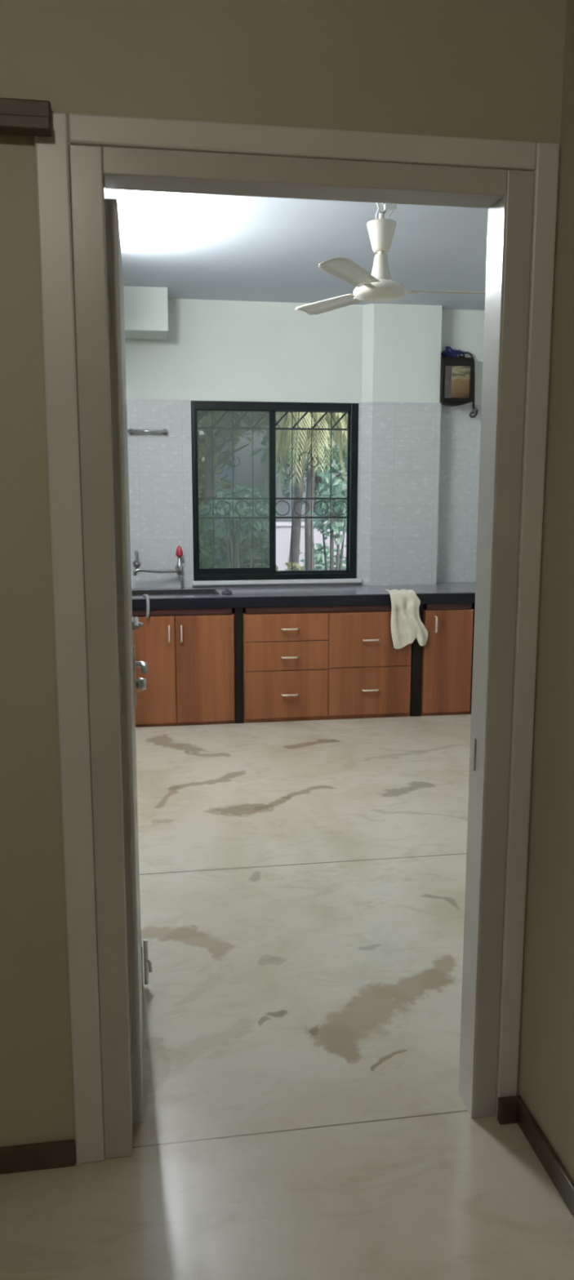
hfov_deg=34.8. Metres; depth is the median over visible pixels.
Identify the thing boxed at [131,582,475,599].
countertop
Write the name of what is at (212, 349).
wall
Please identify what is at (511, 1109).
baseboard
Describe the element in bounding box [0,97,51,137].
wooden ledge
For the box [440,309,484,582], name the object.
wall
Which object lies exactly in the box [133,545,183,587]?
tap
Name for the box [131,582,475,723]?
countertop
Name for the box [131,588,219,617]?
sink
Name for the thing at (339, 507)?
shrub
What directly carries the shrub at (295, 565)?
on the paving
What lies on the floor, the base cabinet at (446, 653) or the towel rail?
the base cabinet at (446, 653)
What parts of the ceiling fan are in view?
blade, blade, motor, blade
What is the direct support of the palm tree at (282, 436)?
on the paving
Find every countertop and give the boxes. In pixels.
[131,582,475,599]
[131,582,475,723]
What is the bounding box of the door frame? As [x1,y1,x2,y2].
[34,111,559,1164]
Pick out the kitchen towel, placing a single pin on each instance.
(406, 624)
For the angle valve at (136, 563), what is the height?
0.128 m
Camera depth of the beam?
5.94 m
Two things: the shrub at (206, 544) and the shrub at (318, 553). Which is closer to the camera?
the shrub at (206, 544)
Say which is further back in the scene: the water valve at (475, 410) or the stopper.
the water valve at (475, 410)
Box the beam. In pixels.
[123,285,168,339]
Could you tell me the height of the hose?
0.152 m
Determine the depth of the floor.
2.56 m
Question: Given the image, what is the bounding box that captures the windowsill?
[193,582,356,586]
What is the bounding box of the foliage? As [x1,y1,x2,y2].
[214,411,346,567]
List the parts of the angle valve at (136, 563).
valve handle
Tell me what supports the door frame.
attached to the wall at (488, 69)
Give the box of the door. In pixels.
[104,198,152,1123]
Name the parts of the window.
sash, sill, sash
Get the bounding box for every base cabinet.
[132,608,235,727]
[242,604,411,723]
[421,603,473,715]
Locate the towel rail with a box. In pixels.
[127,428,168,435]
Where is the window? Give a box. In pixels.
[191,400,361,585]
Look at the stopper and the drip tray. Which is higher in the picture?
the drip tray
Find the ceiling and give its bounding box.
[104,169,533,310]
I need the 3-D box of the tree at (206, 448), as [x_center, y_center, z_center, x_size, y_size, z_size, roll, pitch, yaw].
[-1.158,-2.878,13.709,2.486,4.863,2.311,-1,9,-9]
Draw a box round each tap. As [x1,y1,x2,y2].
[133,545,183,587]
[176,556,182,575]
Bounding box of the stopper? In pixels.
[221,588,232,595]
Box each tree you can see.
[196,410,268,564]
[196,411,237,534]
[243,411,346,521]
[253,411,319,570]
[262,411,347,570]
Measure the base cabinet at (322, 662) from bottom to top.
0.786 m
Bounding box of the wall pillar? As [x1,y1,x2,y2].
[359,303,442,585]
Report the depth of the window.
6.66 m
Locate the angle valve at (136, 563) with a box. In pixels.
[133,550,140,567]
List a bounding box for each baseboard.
[0,1139,75,1174]
[497,1095,573,1217]
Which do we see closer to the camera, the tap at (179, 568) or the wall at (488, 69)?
the wall at (488, 69)
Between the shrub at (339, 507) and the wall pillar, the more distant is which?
the shrub at (339, 507)
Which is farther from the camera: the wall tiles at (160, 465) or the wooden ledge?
the wall tiles at (160, 465)
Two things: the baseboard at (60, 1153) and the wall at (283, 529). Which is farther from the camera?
the wall at (283, 529)
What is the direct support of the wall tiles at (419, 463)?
attached to the wall at (463, 330)
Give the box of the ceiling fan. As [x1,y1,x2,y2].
[294,202,485,315]
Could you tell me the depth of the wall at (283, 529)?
14.45 m
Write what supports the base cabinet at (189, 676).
on the floor
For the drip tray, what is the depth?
6.63 m
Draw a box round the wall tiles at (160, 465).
[126,398,193,588]
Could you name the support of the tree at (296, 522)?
on the paving
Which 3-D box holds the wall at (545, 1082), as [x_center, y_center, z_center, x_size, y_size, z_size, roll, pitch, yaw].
[0.980,0.141,-0.092,0.100,2.852,4.468,-1,9,-9]
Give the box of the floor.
[0,713,573,1279]
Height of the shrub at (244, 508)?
1.907 m
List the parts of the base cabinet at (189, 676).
door, handle, handle, rail, door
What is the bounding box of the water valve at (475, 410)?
[468,407,479,417]
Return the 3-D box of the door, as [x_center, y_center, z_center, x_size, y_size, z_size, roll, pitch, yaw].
[-0.408,0.077,2.435,0.074,2.143,0.730,-1,9,-9]
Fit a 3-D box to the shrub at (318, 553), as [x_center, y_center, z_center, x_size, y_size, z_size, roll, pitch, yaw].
[0.588,-0.942,13.686,0.927,1.063,0.752,-1,9,-9]
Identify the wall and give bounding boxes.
[0,0,566,1162]
[124,298,363,588]
[266,521,346,570]
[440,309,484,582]
[517,0,573,1181]
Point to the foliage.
(242, 473)
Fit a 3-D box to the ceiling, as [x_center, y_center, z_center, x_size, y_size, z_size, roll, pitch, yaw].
[0.657,-2.088,4.339,3.350,0.120,4.944,-1,9,-9]
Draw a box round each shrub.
[198,503,278,570]
[199,480,279,568]
[284,556,304,570]
[297,542,346,570]
[303,467,346,569]
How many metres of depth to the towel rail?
6.35 m
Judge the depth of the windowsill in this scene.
6.71 m
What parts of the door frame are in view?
casing, casing, strike plate, casing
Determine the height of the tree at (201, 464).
5.050 m
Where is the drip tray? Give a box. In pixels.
[440,401,469,406]
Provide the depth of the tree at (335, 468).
16.07 m
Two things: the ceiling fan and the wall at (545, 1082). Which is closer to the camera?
the wall at (545, 1082)
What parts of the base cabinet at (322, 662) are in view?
drawer, drawer, drawer, handle, handle, handle, rail, drawer, drawer, handle, handle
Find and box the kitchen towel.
[384,588,428,648]
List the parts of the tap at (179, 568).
spout, knob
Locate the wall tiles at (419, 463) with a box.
[356,401,481,585]
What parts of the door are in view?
handle plate, lock knob, handle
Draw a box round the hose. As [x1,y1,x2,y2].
[142,594,149,618]
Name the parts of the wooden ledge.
rail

